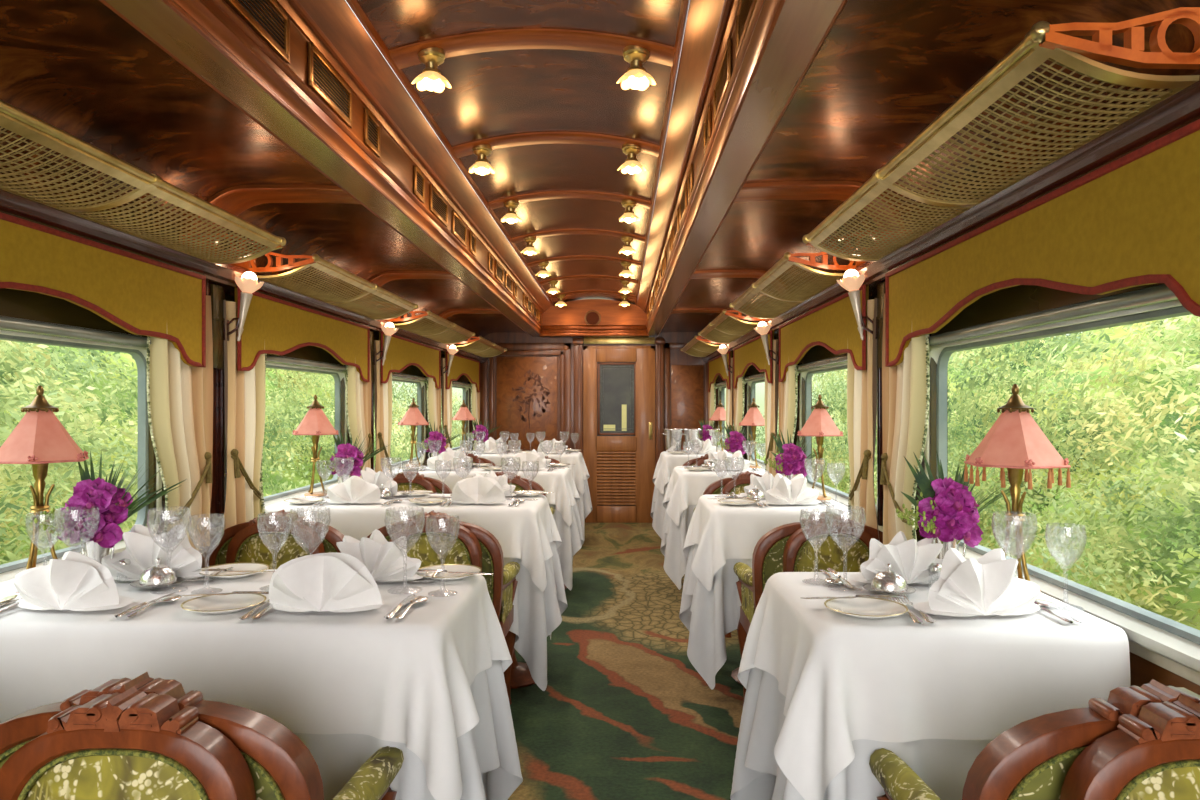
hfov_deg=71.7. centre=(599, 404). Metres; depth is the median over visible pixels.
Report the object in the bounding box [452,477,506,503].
folded napkin
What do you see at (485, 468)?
bread plate
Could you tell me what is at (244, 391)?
window curtain
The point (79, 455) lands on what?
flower
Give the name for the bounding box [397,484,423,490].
cushion
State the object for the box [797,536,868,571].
cushion
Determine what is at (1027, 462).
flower
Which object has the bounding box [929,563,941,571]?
salt shaker
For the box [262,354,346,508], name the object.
window
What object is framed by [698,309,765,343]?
luggage rack
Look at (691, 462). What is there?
armchair
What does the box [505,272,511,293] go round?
air vent
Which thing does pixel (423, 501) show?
bread plate
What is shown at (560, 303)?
ceiling light
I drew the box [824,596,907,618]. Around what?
bread plate
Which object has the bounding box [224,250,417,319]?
luggage rack
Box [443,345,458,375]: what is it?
wall sconce
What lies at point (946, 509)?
bouquet
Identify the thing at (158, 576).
butter dish
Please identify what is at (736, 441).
bouquet
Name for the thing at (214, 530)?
trim
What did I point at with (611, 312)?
trim
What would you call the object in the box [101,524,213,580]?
folded napkin
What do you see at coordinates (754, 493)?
butter dish
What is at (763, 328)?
wall sconce
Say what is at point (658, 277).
air vent
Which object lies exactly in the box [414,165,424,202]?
air vent
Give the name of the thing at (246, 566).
bread plate
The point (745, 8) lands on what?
air vent
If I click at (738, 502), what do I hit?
bread plate
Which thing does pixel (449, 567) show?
bread plate
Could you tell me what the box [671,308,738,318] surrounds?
trim
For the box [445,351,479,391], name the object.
window valance
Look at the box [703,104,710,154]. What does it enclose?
air vent
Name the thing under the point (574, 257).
trim
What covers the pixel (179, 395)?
window curtain
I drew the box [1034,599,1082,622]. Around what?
spoon
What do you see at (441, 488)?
armchair
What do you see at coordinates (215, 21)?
trim
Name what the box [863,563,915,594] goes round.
butter dish
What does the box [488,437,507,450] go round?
folded napkin
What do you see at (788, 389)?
window curtain
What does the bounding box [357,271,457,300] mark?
trim
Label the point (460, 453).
folded napkin
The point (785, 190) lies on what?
trim
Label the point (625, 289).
ceiling light
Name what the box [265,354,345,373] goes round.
roller
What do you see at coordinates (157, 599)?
table knife
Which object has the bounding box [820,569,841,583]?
spoon
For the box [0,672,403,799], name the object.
armchair
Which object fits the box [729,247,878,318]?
luggage rack
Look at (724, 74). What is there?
air vent
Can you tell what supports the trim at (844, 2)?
attached to the wall at (677, 357)
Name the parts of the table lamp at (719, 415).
lamp shade, stem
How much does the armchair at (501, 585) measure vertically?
0.819 m
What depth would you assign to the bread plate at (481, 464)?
5.57 m
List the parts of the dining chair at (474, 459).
frame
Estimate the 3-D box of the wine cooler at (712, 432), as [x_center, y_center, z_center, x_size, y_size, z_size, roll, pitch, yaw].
[0.991,0.312,7.372,0.176,0.200,0.173,0,0,23]
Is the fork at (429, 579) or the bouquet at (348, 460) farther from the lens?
the bouquet at (348, 460)
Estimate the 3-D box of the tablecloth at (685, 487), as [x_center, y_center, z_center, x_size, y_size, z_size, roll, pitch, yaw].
[0.741,0.581,5.397,0.650,0.330,0.717,0,0,1]
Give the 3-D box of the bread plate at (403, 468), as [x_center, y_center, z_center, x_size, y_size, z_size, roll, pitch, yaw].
[-1.204,0.405,5.279,0.160,0.015,0.160,0,0,-42]
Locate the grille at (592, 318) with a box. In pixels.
[586,312,598,324]
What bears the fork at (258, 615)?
on the tablecloth at (408, 679)
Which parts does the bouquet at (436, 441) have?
flower, flower, flower, flower, flower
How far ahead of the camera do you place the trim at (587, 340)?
8.40 m
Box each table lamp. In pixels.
[0,385,88,568]
[292,395,338,496]
[397,398,428,466]
[452,400,474,449]
[709,400,725,451]
[739,398,764,468]
[797,394,843,499]
[964,384,1070,590]
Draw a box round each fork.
[0,602,18,610]
[185,568,219,580]
[198,567,232,580]
[239,600,269,619]
[251,604,272,618]
[410,572,426,581]
[422,568,442,581]
[887,598,923,623]
[897,595,935,622]
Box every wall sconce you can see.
[224,272,263,340]
[374,322,398,364]
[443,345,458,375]
[716,345,731,375]
[754,321,777,364]
[836,269,876,339]
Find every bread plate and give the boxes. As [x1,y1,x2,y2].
[0,593,16,603]
[180,593,265,613]
[199,562,268,578]
[284,497,323,503]
[398,467,423,469]
[401,490,432,495]
[409,498,446,504]
[417,564,481,579]
[470,463,491,466]
[481,467,504,470]
[507,449,522,451]
[514,490,545,495]
[551,463,569,466]
[668,451,685,453]
[684,467,708,470]
[718,499,755,505]
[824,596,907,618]
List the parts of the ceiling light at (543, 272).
lamp shade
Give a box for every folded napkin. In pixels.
[14,551,134,610]
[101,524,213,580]
[269,552,384,611]
[325,476,384,503]
[336,529,425,581]
[360,467,402,495]
[426,451,463,469]
[445,447,473,465]
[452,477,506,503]
[472,470,517,495]
[476,440,502,452]
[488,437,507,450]
[508,452,543,469]
[522,449,551,465]
[537,440,563,452]
[545,439,567,450]
[683,440,703,448]
[688,438,716,453]
[702,449,731,465]
[712,450,751,469]
[740,471,785,495]
[759,473,819,504]
[850,531,942,583]
[913,548,1039,615]
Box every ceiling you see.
[0,0,525,355]
[356,0,681,304]
[660,0,1199,356]
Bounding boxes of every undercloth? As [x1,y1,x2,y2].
[294,660,522,799]
[503,541,567,690]
[549,498,583,589]
[576,476,592,539]
[650,482,668,538]
[660,500,696,589]
[679,544,751,688]
[730,667,992,799]
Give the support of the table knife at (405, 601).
on the tablecloth at (408, 679)
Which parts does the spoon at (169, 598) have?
handle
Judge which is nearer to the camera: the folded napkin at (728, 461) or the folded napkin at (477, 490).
the folded napkin at (477, 490)
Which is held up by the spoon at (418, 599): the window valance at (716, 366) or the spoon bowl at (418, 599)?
the spoon bowl at (418, 599)
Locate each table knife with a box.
[0,591,18,593]
[115,593,174,617]
[177,591,268,595]
[192,569,274,571]
[288,496,328,497]
[384,594,415,618]
[397,490,437,492]
[417,569,493,574]
[427,496,451,497]
[513,491,553,492]
[717,497,757,498]
[803,595,904,598]
[827,568,853,588]
[1039,606,1073,622]
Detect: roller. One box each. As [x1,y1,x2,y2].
[0,316,150,350]
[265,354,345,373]
[392,372,426,383]
[452,381,470,388]
[715,381,725,388]
[744,373,764,383]
[797,354,847,374]
[929,284,1181,349]
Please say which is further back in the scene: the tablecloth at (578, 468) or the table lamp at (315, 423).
the tablecloth at (578, 468)
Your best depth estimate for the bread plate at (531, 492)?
3.83 m
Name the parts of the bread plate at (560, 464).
dish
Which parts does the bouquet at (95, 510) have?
flower, flower, flower, flower, flower, flower, flower, flower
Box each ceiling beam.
[104,0,539,336]
[648,0,842,335]
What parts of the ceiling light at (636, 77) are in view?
lamp shade, bulb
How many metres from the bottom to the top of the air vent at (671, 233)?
0.110 m
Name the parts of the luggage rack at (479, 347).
rail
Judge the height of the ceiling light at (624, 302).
0.119 m
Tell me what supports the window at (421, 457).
in the wall at (14, 303)
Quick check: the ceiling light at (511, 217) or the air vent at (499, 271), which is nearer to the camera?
the ceiling light at (511, 217)
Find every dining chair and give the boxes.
[0,686,255,799]
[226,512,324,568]
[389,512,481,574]
[392,471,436,493]
[466,453,483,462]
[496,471,532,490]
[694,454,708,465]
[721,472,761,636]
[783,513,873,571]
[1060,695,1199,799]
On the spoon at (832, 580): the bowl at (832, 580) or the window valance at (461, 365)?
the bowl at (832, 580)
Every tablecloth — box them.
[0,569,512,799]
[265,494,561,591]
[391,466,579,525]
[472,451,589,493]
[652,451,715,493]
[663,466,765,525]
[683,494,848,590]
[738,572,1130,799]
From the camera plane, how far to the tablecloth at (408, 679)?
1.56 m
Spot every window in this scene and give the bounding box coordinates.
[0,316,161,582]
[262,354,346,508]
[374,372,425,470]
[452,386,468,451]
[718,386,725,449]
[747,379,765,468]
[799,365,876,514]
[925,306,1199,672]
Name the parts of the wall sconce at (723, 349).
lamp shade, stem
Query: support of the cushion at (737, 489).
on the dining chair at (737, 485)
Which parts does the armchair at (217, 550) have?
panel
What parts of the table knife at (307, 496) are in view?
handle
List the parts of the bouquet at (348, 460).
flower, flower, flower, flower, flower, flower, flower, flower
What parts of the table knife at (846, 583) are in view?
handle, blade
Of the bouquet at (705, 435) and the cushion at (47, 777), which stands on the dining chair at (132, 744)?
the cushion at (47, 777)
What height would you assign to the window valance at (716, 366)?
0.303 m
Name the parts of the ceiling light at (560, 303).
lamp shade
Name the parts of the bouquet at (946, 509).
flower, flower, flower, flower, flower, flower, flower, flower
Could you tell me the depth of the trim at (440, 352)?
6.51 m
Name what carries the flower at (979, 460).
on the table lamp at (1015, 442)
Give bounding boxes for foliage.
[0,340,462,564]
[755,314,1199,625]
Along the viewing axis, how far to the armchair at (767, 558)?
2.89 m
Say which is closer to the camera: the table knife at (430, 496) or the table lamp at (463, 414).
the table knife at (430, 496)
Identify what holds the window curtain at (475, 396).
hanging from the window valance at (461, 365)
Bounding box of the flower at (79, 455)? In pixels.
[77,453,83,458]
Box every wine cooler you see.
[662,429,683,451]
[682,429,702,445]
[701,429,719,449]
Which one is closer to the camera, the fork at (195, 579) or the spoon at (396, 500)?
the fork at (195, 579)
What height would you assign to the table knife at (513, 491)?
0.008 m
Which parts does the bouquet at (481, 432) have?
flower, flower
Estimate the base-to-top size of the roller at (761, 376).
0.050 m
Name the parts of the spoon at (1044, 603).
handle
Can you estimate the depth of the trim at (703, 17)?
2.73 m
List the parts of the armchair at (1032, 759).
arm rail, frame, panel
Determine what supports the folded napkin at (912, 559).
on the tablecloth at (843, 679)
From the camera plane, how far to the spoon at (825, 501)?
3.47 m
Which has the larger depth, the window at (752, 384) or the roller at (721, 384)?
the roller at (721, 384)
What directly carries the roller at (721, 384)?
attached to the window at (721, 389)
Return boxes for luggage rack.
[0,100,285,263]
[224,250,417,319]
[378,308,474,343]
[455,336,506,356]
[680,335,723,356]
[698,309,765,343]
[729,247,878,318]
[802,7,1199,260]
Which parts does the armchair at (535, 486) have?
frame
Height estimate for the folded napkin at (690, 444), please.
0.114 m
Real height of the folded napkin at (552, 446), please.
0.108 m
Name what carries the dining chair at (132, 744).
on the floor
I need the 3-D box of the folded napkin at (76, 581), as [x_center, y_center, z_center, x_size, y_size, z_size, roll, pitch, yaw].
[-1.069,0.352,1.696,0.251,0.115,0.141,0,0,6]
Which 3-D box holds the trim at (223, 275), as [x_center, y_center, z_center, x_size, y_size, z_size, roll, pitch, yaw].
[-1.314,-0.464,3.402,0.117,0.092,10.140,0,0,1]
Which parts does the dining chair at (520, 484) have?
frame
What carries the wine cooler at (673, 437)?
on the tablecloth at (667, 462)
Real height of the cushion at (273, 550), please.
0.354 m
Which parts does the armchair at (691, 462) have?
frame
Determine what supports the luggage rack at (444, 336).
attached to the wall at (14, 303)
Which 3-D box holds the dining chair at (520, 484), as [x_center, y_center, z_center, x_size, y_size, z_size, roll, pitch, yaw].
[-0.537,0.783,4.473,0.416,0.819,0.442,0,0,1]
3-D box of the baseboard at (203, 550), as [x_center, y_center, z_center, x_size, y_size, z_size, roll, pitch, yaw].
[-1.452,0.815,3.405,0.090,0.750,10.140,0,0,1]
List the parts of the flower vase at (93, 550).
handle, handle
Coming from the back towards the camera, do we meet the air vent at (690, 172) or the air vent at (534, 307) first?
the air vent at (534, 307)
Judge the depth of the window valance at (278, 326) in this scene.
3.49 m
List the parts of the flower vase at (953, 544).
handle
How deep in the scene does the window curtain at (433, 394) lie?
6.17 m
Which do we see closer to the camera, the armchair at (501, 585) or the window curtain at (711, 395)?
the armchair at (501, 585)
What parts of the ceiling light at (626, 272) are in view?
lamp shade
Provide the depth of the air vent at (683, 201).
3.55 m
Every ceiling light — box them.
[411,47,450,92]
[469,145,494,174]
[500,200,521,223]
[521,236,538,254]
[535,261,550,277]
[547,280,557,293]
[555,294,566,306]
[617,45,655,90]
[617,143,645,173]
[619,199,639,222]
[619,236,635,254]
[619,261,633,276]
[619,280,631,293]
[619,294,629,306]
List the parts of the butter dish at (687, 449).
dome lid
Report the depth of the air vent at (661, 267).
5.36 m
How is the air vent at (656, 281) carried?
attached to the wall at (677, 357)
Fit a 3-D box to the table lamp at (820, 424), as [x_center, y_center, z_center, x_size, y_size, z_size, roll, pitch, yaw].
[0.964,0.182,3.636,0.190,0.460,0.219,0,0,11]
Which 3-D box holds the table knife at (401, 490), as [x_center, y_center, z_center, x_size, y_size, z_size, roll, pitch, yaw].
[-0.838,0.392,3.761,0.212,0.008,0.018,0,0,7]
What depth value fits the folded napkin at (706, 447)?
6.99 m
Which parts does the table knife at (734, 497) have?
handle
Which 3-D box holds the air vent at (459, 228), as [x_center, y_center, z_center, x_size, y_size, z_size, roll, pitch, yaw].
[-0.683,-0.856,4.036,0.010,0.110,0.320,0,0,1]
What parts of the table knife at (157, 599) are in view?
handle, blade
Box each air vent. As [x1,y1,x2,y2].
[225,0,289,62]
[308,42,351,127]
[364,107,380,156]
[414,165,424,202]
[430,184,447,226]
[452,210,466,245]
[470,231,475,256]
[488,252,492,273]
[495,260,503,284]
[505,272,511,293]
[514,282,516,298]
[523,293,525,307]
[527,297,531,313]
[533,304,536,319]
[655,281,656,298]
[657,271,659,292]
[660,260,663,283]
[663,251,665,273]
[670,230,672,254]
[673,209,678,245]
[679,183,686,225]
[688,163,692,201]
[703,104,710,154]
[713,38,731,124]
[736,0,756,58]
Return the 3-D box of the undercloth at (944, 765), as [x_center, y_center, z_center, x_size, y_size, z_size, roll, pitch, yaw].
[0.649,0.780,1.817,0.667,0.721,0.758,0,0,1]
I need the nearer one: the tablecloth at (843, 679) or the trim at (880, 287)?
the tablecloth at (843, 679)
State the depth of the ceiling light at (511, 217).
4.21 m
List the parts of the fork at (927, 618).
handle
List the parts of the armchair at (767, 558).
leg, arm rail, seat rail, arm panel, panel, frame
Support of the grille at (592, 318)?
attached to the round speaker
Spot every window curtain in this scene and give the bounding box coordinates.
[147,295,212,549]
[221,300,266,538]
[346,350,372,477]
[374,340,391,475]
[427,371,441,456]
[441,358,451,448]
[471,383,480,449]
[708,381,715,426]
[726,358,733,451]
[732,370,743,431]
[764,339,778,476]
[776,364,797,452]
[847,298,879,540]
[880,294,929,544]
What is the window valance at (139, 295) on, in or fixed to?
attached to the trim at (223, 275)
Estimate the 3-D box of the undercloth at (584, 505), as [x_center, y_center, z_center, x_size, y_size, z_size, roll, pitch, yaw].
[-0.673,0.780,7.228,1.211,0.721,0.754,0,0,1]
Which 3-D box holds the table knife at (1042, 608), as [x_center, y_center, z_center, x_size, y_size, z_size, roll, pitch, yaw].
[0.884,0.407,1.664,0.018,0.008,0.212,0,0,0]
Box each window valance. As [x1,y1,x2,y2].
[0,212,205,366]
[235,287,369,381]
[379,331,439,388]
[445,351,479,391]
[708,351,730,391]
[733,330,773,388]
[779,285,868,381]
[885,119,1199,366]
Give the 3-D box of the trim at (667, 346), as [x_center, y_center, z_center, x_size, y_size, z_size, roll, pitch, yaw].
[0.887,0.255,8.402,0.475,1.770,0.040,0,0,1]
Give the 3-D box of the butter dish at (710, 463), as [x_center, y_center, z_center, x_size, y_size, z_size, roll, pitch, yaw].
[0.720,0.381,5.415,0.112,0.064,0.112,0,0,1]
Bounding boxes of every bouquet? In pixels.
[30,449,185,547]
[317,429,390,477]
[416,421,459,453]
[466,419,499,441]
[699,418,724,440]
[717,421,762,454]
[764,430,830,476]
[896,450,1023,547]
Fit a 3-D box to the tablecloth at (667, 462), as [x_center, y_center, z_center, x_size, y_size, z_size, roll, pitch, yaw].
[0.783,0.581,7.192,0.650,0.330,0.717,0,0,1]
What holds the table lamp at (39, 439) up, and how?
on the tablecloth at (408, 679)
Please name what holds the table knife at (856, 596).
on the bread plate at (860, 607)
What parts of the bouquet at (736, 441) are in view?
flower, flower, flower, flower, flower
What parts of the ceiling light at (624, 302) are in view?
lamp shade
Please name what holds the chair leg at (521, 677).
on the floor
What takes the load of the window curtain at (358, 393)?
hanging from the window valance at (278, 326)
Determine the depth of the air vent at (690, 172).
3.14 m
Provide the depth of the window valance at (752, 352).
5.38 m
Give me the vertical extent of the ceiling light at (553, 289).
0.119 m
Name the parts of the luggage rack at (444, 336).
frame, rail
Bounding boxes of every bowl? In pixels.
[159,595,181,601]
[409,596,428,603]
[825,577,841,583]
[1034,599,1054,606]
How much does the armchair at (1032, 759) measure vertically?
0.819 m
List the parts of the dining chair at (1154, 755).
frame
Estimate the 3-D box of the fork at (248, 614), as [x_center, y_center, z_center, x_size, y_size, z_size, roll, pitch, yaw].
[-0.683,0.406,1.685,0.023,0.010,0.200,0,0,0]
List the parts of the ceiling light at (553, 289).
lamp shade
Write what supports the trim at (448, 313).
attached to the wall at (14, 303)
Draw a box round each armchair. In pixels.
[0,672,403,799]
[206,510,343,566]
[367,510,519,704]
[393,470,451,493]
[467,452,495,465]
[495,470,554,514]
[505,456,560,465]
[682,454,706,465]
[693,471,761,511]
[733,511,882,705]
[869,679,1199,799]
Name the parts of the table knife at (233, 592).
blade, handle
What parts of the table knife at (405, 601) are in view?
handle, blade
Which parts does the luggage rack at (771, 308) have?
rail, frame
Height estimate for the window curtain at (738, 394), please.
0.850 m
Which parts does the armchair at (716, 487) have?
frame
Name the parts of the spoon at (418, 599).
handle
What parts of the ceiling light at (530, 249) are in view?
lamp shade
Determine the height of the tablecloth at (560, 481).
0.328 m
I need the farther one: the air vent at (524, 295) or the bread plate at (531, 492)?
the air vent at (524, 295)
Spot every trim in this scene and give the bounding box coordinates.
[0,181,487,363]
[99,0,531,336]
[162,0,541,334]
[190,184,359,252]
[206,282,224,525]
[210,284,224,368]
[210,449,472,534]
[224,0,541,324]
[298,0,551,310]
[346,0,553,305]
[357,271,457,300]
[370,331,374,382]
[371,383,373,469]
[389,29,674,69]
[433,309,501,327]
[440,352,441,388]
[452,132,658,157]
[481,343,570,448]
[488,191,650,209]
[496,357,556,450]
[511,229,644,243]
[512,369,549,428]
[527,255,640,266]
[539,325,648,336]
[540,275,637,284]
[542,299,646,324]
[549,290,635,298]
[573,338,583,455]
[584,337,654,343]
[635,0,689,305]
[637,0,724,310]
[646,0,784,333]
[647,23,736,322]
[655,338,664,464]
[658,0,847,335]
[664,343,710,450]
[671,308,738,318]
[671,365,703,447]
[691,270,788,295]
[701,69,1199,362]
[734,181,903,229]
[777,331,778,381]
[876,282,884,367]
[877,368,883,525]
[878,525,1199,684]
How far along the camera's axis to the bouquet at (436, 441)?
5.51 m
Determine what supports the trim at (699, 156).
attached to the wall at (677, 357)
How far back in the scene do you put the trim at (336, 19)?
2.73 m
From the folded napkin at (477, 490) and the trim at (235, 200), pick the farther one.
the folded napkin at (477, 490)
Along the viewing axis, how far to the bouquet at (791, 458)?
3.73 m
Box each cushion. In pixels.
[25,755,201,799]
[237,534,307,568]
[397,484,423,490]
[406,535,468,567]
[730,485,748,494]
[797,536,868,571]
[1125,767,1199,799]
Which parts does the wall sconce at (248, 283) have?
wall arm, stem, bulb, lamp shade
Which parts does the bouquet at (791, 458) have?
flower, flower, flower, flower, flower, flower, flower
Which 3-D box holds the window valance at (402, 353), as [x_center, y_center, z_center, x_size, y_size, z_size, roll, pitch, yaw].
[-1.244,-0.276,5.556,0.021,0.303,1.550,0,0,1]
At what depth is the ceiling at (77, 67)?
2.21 m
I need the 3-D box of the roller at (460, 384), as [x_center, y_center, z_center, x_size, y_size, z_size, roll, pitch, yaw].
[-1.249,-0.180,7.351,0.037,0.050,1.280,0,0,1]
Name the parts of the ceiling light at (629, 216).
lamp shade, bulb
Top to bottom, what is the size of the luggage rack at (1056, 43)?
0.102 m
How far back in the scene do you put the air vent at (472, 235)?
4.41 m
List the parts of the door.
pane, handle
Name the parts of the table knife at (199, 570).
handle, blade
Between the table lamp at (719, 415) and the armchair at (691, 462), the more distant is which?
the table lamp at (719, 415)
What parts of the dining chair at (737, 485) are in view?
frame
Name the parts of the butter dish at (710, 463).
dome lid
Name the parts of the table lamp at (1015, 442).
leg, stem, lamp shade, leg, leg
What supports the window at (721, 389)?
in the wall at (1019, 300)
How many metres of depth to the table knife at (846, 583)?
1.94 m
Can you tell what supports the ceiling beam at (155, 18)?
attached to the ceiling at (77, 67)
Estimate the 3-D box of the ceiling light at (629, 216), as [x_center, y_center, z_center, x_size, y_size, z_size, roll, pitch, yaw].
[0.148,-0.985,4.223,0.116,0.119,0.106,0,0,-20]
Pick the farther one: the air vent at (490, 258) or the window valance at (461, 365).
the window valance at (461, 365)
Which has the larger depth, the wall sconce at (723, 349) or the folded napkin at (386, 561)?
the wall sconce at (723, 349)
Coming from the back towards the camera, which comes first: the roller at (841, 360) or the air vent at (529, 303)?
the air vent at (529, 303)
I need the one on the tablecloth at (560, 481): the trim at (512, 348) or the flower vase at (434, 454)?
the flower vase at (434, 454)
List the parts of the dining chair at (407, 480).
frame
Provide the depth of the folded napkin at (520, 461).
5.23 m
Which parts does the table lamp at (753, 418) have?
leg, lamp shade, stem, leg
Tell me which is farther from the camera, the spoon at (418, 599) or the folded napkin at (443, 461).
the folded napkin at (443, 461)
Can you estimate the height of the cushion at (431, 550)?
0.354 m
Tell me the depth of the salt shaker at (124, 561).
1.93 m
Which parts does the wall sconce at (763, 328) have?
lamp shade, bulb, stem, wall arm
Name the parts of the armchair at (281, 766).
panel, frame, arm rail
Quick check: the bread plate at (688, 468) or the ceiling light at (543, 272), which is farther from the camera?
the ceiling light at (543, 272)
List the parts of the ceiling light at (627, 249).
lamp shade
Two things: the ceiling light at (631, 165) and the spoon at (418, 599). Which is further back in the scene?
the ceiling light at (631, 165)
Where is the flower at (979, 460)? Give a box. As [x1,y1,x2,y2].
[975,457,982,463]
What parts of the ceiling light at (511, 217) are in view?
lamp shade, bulb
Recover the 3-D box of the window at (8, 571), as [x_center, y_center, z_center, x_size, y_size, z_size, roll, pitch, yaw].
[-1.431,0.115,1.969,0.051,0.650,1.340,0,0,1]
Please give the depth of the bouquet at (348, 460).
3.71 m
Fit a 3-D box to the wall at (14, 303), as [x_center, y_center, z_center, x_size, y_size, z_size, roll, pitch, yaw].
[-1.403,-0.018,3.404,0.050,0.915,10.140,0,0,1]
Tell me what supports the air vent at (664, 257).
attached to the wall at (677, 357)
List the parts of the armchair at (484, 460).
frame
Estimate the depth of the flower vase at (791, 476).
3.74 m
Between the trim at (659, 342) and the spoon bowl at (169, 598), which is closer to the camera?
the spoon bowl at (169, 598)
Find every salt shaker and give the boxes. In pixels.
[119,558,130,564]
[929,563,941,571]
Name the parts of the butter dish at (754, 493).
dome lid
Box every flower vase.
[81,539,114,563]
[337,473,349,482]
[428,451,438,457]
[783,473,796,479]
[933,537,965,558]
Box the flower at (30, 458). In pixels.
[27,455,37,461]
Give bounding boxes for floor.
[508,523,742,799]
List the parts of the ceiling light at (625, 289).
lamp shade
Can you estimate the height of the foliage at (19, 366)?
5.502 m
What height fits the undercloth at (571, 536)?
0.721 m
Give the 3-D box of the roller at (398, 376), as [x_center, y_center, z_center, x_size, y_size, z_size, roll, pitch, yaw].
[-1.291,-0.180,5.557,0.037,0.050,1.280,0,0,1]
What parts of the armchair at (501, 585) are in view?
frame, panel, arm panel, seat rail, leg, arm rail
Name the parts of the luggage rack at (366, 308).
frame, rail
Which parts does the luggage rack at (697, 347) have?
rail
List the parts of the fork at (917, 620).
handle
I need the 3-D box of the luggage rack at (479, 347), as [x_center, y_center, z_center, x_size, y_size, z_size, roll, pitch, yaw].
[-1.102,-0.515,7.373,0.355,0.102,1.522,0,0,1]
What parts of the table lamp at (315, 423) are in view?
leg, leg, lamp shade, stem, leg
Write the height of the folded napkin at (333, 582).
0.108 m
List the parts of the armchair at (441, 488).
frame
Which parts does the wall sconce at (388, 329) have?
wall arm, stem, bulb, lamp shade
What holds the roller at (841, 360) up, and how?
attached to the window at (841, 497)
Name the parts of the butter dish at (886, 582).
dome lid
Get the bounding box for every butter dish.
[130,558,184,588]
[379,483,394,498]
[681,445,689,452]
[705,458,714,468]
[744,485,764,499]
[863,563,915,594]
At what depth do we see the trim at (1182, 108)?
1.68 m
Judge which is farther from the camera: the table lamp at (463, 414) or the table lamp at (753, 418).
the table lamp at (463, 414)
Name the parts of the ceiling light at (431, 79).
lamp shade, bulb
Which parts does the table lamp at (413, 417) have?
leg, leg, stem, lamp shade, leg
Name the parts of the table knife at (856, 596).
blade, handle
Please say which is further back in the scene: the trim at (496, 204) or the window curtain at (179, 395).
the trim at (496, 204)
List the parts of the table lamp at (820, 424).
leg, stem, lamp shade, leg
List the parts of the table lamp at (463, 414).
lamp shade, stem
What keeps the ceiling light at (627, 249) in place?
attached to the ceiling at (492, 94)
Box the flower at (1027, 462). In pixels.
[1024,459,1034,465]
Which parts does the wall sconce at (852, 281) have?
lamp shade, bulb, stem, wall arm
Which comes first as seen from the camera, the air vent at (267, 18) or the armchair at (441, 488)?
the air vent at (267, 18)
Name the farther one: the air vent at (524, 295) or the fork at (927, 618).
the air vent at (524, 295)
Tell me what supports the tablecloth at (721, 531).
on the undercloth at (708, 616)
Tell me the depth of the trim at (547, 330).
8.29 m
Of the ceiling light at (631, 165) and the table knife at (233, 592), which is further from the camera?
the ceiling light at (631, 165)
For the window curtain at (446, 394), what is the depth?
6.62 m
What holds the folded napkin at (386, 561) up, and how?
on the tablecloth at (408, 679)
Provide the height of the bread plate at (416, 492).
0.015 m
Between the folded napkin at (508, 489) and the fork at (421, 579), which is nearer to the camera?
the fork at (421, 579)
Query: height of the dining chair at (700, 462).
0.819 m
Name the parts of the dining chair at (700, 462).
frame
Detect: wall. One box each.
[0,288,473,534]
[480,332,713,505]
[714,283,1163,541]
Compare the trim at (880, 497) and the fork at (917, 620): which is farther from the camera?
the trim at (880, 497)
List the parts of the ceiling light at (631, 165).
lamp shade, bulb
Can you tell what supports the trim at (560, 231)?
attached to the ceiling at (492, 94)
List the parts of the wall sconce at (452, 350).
stem, lamp shade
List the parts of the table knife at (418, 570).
handle, blade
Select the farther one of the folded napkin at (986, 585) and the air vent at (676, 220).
the air vent at (676, 220)
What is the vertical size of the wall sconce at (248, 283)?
0.247 m
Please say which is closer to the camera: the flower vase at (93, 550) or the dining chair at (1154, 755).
the dining chair at (1154, 755)
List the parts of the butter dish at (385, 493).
dome lid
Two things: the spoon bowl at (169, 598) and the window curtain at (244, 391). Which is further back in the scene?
the window curtain at (244, 391)
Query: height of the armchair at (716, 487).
0.819 m
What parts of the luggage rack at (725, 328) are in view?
rail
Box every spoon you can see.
[127,595,181,616]
[386,499,402,504]
[395,596,428,618]
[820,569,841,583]
[821,500,834,505]
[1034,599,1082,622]
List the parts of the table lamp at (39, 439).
leg, leg, stem, lamp shade, leg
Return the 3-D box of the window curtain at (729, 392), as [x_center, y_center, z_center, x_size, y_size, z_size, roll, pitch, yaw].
[1.036,0.050,6.635,0.054,0.850,0.364,0,0,3]
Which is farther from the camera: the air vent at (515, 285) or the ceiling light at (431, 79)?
the air vent at (515, 285)
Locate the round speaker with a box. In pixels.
[584,310,600,324]
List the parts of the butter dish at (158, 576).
knob, dome lid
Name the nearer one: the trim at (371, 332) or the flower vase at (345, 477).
the flower vase at (345, 477)
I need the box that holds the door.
[583,346,654,522]
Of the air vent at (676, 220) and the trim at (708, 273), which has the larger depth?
the trim at (708, 273)
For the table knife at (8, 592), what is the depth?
1.73 m
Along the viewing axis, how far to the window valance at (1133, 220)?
1.55 m
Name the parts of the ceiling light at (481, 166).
lamp shade, bulb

